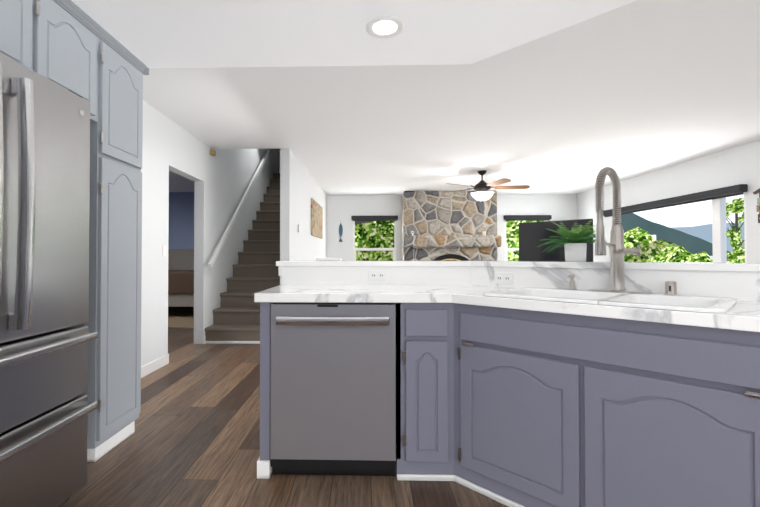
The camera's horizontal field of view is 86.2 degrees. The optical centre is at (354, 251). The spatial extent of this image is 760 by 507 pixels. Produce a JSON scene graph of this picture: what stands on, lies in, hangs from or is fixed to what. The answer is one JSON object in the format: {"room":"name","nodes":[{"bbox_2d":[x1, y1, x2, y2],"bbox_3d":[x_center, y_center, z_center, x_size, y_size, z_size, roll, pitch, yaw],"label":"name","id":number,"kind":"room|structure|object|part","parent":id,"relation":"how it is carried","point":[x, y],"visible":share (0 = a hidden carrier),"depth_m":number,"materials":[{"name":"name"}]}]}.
{"room":"kitchen","nodes":[
{"label":"kitchen","id":0,"kind":"room"},
{"bbox_2d":[141,100,276,366],"bbox_3d":[-1.969,-1.667,3.855,0.124,5.600,11.240,0,-1,2],"label":"wall","id":1,"kind":"structure","parent":0,"point":[198,219],"depth_m":5.03,"materials":[{"name":"paint"}]},
{"bbox_2d":[0,0,39,73],"bbox_3d":[-1.668,-0.925,1.536,0.596,0.455,0.408,0,-1,2],"label":"upper cabinet","id":2,"kind":"object","parent":1,"relation":"attached to","point":[19,19],"depth_m":1.67,"materials":[{"name":"paint"}]},
{"bbox_2d":[40,0,103,123],"bbox_3d":[-1.656,-0.919,1.955,0.596,0.455,0.431,0,-1,2],"label":"upper cabinet","id":3,"kind":"object","parent":1,"relation":"attached to","point":[70,45],"depth_m":1.95,"materials":[{"name":"paint"}]},
{"bbox_2d":[141,354,168,377],"bbox_3d":[-1.912,1.077,3.367,0.014,0.100,1.500,0,-1,2],"label":"baseboard","id":4,"kind":"structure","parent":1,"relation":"attached to","point":[153,366],"depth_m":3.83,"materials":[{"name":"white wood"}]},
{"bbox_2d":[162,245,165,256],"bbox_3d":[-1.895,-0.007,4.039,0.009,0.115,0.075,0,-1,2],"label":"light switch","id":5,"kind":"object","parent":1,"relation":"attached to","point":[163,250],"visible":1,"depth_m":4.03,"materials":[{"name":"white plastic"}]},
{"bbox_2d":[210,149,215,155],"bbox_3d":[-1.842,-1.283,5.272,0.049,0.070,0.090,0,-1,2],"label":"door chime","id":6,"kind":"object","parent":1,"relation":"attached to","point":[212,152],"visible":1,"depth_m":5.23,"materials":[{"name":"gold metal"}]},
{"bbox_2d":[208,149,270,267],"bbox_3d":[-1.779,-1.082,6.793,0.091,2.630,3.538,0,-1,2],"label":"handrail","id":7,"kind":"object","parent":1,"relation":"attached to","point":[217,250],"visible":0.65,"depth_m":6.02,"materials":[{"name":"white wood"}]},
{"bbox_2d":[61,307,507,506],"bbox_3d":[-0.588,1.183,3.830,11.335,0.100,11.300,0,-1,2],"label":"floor","id":8,"kind":"structure","parent":0,"point":[193,440],"depth_m":2.14,"materials":[{"name":"brown wood"}]},
{"bbox_2d":[0,52,97,506],"bbox_3d":[-1.517,0.205,1.342,0.813,1.790,0.920,0,-1,2],"label":"refrigerator","id":9,"kind":"object","parent":8,"relation":"on","point":[46,407],"visible":1,"depth_m":1.53,"materials":[{"name":"silver metal"}]},
{"bbox_2d":[76,36,147,461],"bbox_3d":[-1.645,-0.014,2.369,0.596,2.255,0.420,0,-1,2],"label":"tall cabinet","id":10,"kind":"object","parent":8,"relation":"on","point":[115,208],"depth_m":2.29,"materials":[{"name":"paint"}]},
{"bbox_2d":[168,310,193,327],"bbox_3d":[-3.691,1.171,7.166,2.950,0.010,2.000,0,-1,2],"label":"bedroom rug","id":11,"kind":"object","parent":8,"relation":"on","point":[180,318],"visible":0.07,"depth_m":6.99,"materials":[{"name":"carpet"}]},
{"bbox_2d":[168,249,193,306],"bbox_3d":[-3.669,0.557,7.996,2.550,1.238,1.715,0,-1,2],"label":"bed","id":12,"kind":"object","parent":11,"relation":"on","point":[180,277],"visible":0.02,"depth_m":7.15,"materials":[{"name":"beige fabric"}]},
{"bbox_2d":[205,173,279,343],"bbox_3d":[-1.369,-0.270,7.187,0.889,2.895,4.266,0,-1,2],"label":"staircase","id":13,"kind":"structure","parent":8,"relation":"on","point":[236,317],"depth_m":5.87,"materials":[{"name":"carpet"}]},
{"bbox_2d":[270,303,395,475],"bbox_3d":[-0.099,0.684,2.230,0.610,0.856,0.644,0,-1,2],"label":"dishwasher","id":14,"kind":"object","parent":8,"relation":"on","point":[332,388],"visible":1,"depth_m":1.97,"materials":[{"name":"silver metal"}]},
{"bbox_2d":[402,191,501,260],"bbox_3d":[2.047,-0.051,8.700,2.080,2.497,1.047,0,-1,2],"label":"fireplace","id":15,"kind":"object","parent":8,"relation":"on","point":[449,226],"visible":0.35,"depth_m":8.63,"materials":[{"name":"stone"}]},
{"bbox_2d":[254,293,759,480],"bbox_3d":[1.070,0.593,1.692,3.087,1.023,1.938,0,-1,2],"label":"kitchen counter","id":16,"kind":"object","parent":8,"relation":"on","point":[435,332],"depth_m":1.75,"materials":[{"name":"paint"}]},
{"bbox_2d":[368,270,386,280],"bbox_3d":[0.143,0.150,2.538,0.116,0.070,0.008,0,-1,2],"label":"electrical outlet","id":17,"kind":"object","parent":16,"relation":"attached to","point":[377,275],"visible":1,"depth_m":2.54,"materials":[{"name":"white plastic"}]},
{"bbox_2d":[494,272,513,284],"bbox_3d":[0.870,0.156,2.368,0.008,0.070,0.116,1,-1,-43],"label":"electrical outlet","id":18,"kind":"object","parent":16,"relation":"attached to","point":[503,277],"visible":1,"depth_m":2.37,"materials":[{"name":"white plastic"}]},
{"bbox_2d":[257,261,759,292],"bbox_3d":[1.109,0.066,1.772,3.250,0.033,2.131,0,-1,2],"label":"half wall","id":19,"kind":"structure","parent":16,"relation":"on","point":[297,276],"depth_m":2.23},
{"bbox_2d":[316,258,341,260],"bbox_3d":[-0.168,0.051,2.663,0.160,0.021,0.140,0,-1,2],"label":"folded towel","id":20,"kind":"object","parent":19,"relation":"on","point":[328,259],"visible":1,"depth_m":2.59,"materials":[{"name":"fabric"}]},
{"bbox_2d":[538,219,608,261],"bbox_3d":[1.204,-0.059,2.228,0.406,0.228,0.428,0,-1,2],"label":"potted fern","id":21,"kind":"object","parent":19,"relation":"on","point":[574,241],"visible":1,"depth_m":2.18,"materials":[{"name":"green plant"}]},
{"bbox_2d":[588,167,649,293],"bbox_3d":[1.197,-0.099,1.886,0.252,0.575,0.215,0,-1,2],"label":"faucet","id":22,"kind":"object","parent":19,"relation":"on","point":[618,250],"visible":1,"depth_m":1.87,"materials":[{"name":"silver metal"}]},
{"bbox_2d":[483,281,737,312],"bbox_3d":[1.061,0.256,1.752,0.571,0.255,0.845,1,-1,-43],"label":"sink","id":23,"kind":"object","parent":16,"relation":"in","point":[697,303],"depth_m":1.71,"materials":[{"name":"ceramic"}]},
{"bbox_2d":[567,275,576,289],"bbox_3d":[1.087,0.154,2.034,0.060,0.074,0.060,0,-1,2],"label":"soap pump","id":24,"kind":"object","parent":23,"relation":"on","point":[571,284],"visible":1,"depth_m":2.03,"materials":[{"name":"silver metal"}]},
{"bbox_3d":[1.369,0.158,1.755,0.048,0.059,0.048,0,-1,2],"label":"air gap cap","id":25,"kind":"part","parent":23,"relation":"part of","materials":[{"name":"white plastic"}]},
{"bbox_3d":[3.682,0.741,7.468,1.492,0.880,1.407,0,-1,2],"label":"tv console","id":26,"kind":"object","parent":8,"relation":"on","visible":0},
{"bbox_2d":[519,219,592,261],"bbox_3d":[3.675,-0.134,7.472,1.280,0.860,0.302,-1,-1,44],"label":"tv","id":27,"kind":"object","parent":26,"relation":"on","point":[532,235],"visible":0.52,"depth_m":7.57,"materials":[{"name":"black plastic"}]},
{"bbox_2d":[277,148,328,284],"bbox_3d":[-0.814,-1.621,7.305,0.212,5.600,4.000,0,-1,2],"label":"wall","id":28,"kind":"structure","parent":0,"point":[297,186],"depth_m":5.92,"materials":[{"name":"paint"}]},
{"bbox_2d":[311,198,322,238],"bbox_3d":[-0.714,-0.596,7.708,0.062,0.640,1.340,0,-1,2],"label":"picture","id":29,"kind":"object","parent":28,"relation":"attached to","point":[316,219],"visible":1,"depth_m":7.51},
{"bbox_2d":[71,0,636,67],"bbox_3d":[1.410,-1.312,0.403,6.818,0.198,4.288,0,-1,2],"label":"ceiling soffit","id":30,"kind":"structure","parent":0,"point":[211,33],"depth_m":2.16,"materials":[{"name":"white paint"}]},
{"bbox_2d":[366,16,403,37],"bbox_3d":[0.160,-1.184,2.147,0.200,0.010,0.200,0,-1,2],"label":"recessed light","id":31,"kind":"object","parent":30,"relation":"attached to","point":[384,27],"visible":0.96,"depth_m":2.14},
{"bbox_2d":[325,194,576,260],"bbox_3d":[1.638,-1.594,9.318,6.750,5.600,0.120,0,-1,2],"label":"wall","id":32,"kind":"structure","parent":0,"point":[561,206],"depth_m":9.27,"materials":[{"name":"paint"}]},
{"bbox_2d":[339,223,342,241],"bbox_3d":[-0.318,-0.462,9.285,0.090,0.485,0.017,0,-1,2],"label":"art","id":33,"kind":"object","parent":32,"relation":"attached to","point":[340,230],"visible":0.98,"depth_m":9.28,"materials":[{"name":"paint"}]},
{"bbox_2d":[353,221,395,260],"bbox_3d":[0.458,-0.189,9.302,0.999,1.249,0.120,0,-1,2],"label":"window","id":34,"kind":"structure","parent":32,"relation":"in","point":[374,249],"depth_m":9.28,"materials":[{"name":"plastic"}]},
{"bbox_2d":[351,215,397,220],"bbox_3d":[0.456,-0.755,9.236,1.059,0.120,0.082,0,-1,2],"label":"window blind","id":35,"kind":"object","parent":32,"relation":"attached to","point":[374,218],"visible":1,"depth_m":9.20,"materials":[{"name":"fabric"}]},
{"bbox_2d":[505,221,518,260],"bbox_3d":[3.899,-0.190,9.208,0.986,1.249,0.120,0,-1,2],"label":"window","id":36,"kind":"structure","parent":32,"relation":"in","point":[507,250],"depth_m":9.21,"materials":[{"name":"plastic"}]},
{"bbox_2d":[504,215,551,220],"bbox_3d":[3.897,-0.757,9.142,1.046,0.120,0.082,0,-1,2],"label":"window blind","id":37,"kind":"object","parent":32,"relation":"attached to","point":[527,217],"visible":1,"depth_m":9.11,"materials":[{"name":"fabric"}]},
{"bbox_2d":[143,0,759,194],"bbox_3d":[-0.528,-2.858,3.892,11.055,2.982,11.120,0,-1,2],"label":"ceiling","id":38,"kind":"structure","parent":0,"point":[633,89],"depth_m":3.85,"materials":[{"name":"paint"}]},
{"bbox_2d":[441,170,529,192],"bbox_3d":[2.160,-1.161,6.692,1.414,0.334,1.449,0,-1,2],"label":"ceiling fan","id":39,"kind":"object","parent":38,"relation":"hanging from","point":[482,184],"visible":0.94,"depth_m":6.62,"materials":[{"name":"brown wood"}]},
{"bbox_2d":[470,190,493,202],"bbox_3d":[2.110,-0.898,6.705,0.380,0.188,0.380,0,-1,2],"label":"light","id":40,"kind":"object","parent":39,"relation":"attached to","point":[483,195],"visible":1,"depth_m":6.59,"materials":[{"name":"white glass"}]},
{"bbox_2d":[577,140,759,262],"bbox_3d":[4.936,-0.170,3.647,0.120,2.600,11.240,0,-1,2],"label":"wall","id":41,"kind":"structure","parent":0,"point":[737,165],"depth_m":5.87,"materials":[{"name":"paint"}]},
{"bbox_2d":[603,184,747,216],"bbox_3d":[4.903,-0.760,6.552,0.097,0.127,2.990,0,-1,2],"label":"window blind","id":42,"kind":"object","parent":41,"relation":"attached to","point":[733,190],"visible":0.88,"depth_m":5.93,"materials":[{"name":"fabric"}]},
{"bbox_2d":[712,192,746,262],"bbox_3d":[4.992,-0.267,6.461,0.102,1.108,2.755,0,-1,2],"label":"window","id":43,"kind":"structure","parent":41,"relation":"in","point":[719,230],"depth_m":5.47,"materials":[{"name":"plastic"}]},
{"bbox_2d":[753,188,759,222],"bbox_3d":[4.890,-0.584,4.740,0.026,0.477,0.460,0,-1,2],"label":"sign","id":44,"kind":"object","parent":41,"relation":"attached to","point":[758,200],"visible":0.98,"depth_m":4.91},
{"label":"outside","id":45,"kind":"structure","parent":0,"visible":0},
{"bbox_2d":[355,198,744,262],"bbox_3d":[4.473,-0.401,11.689,14.613,5.703,9.370,0,-1,2],"label":"trees","id":46,"kind":"object","parent":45,"point":[374,234],"visible":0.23,"depth_m":10.95,"materials":[{"name":"green plant"}]}
]}

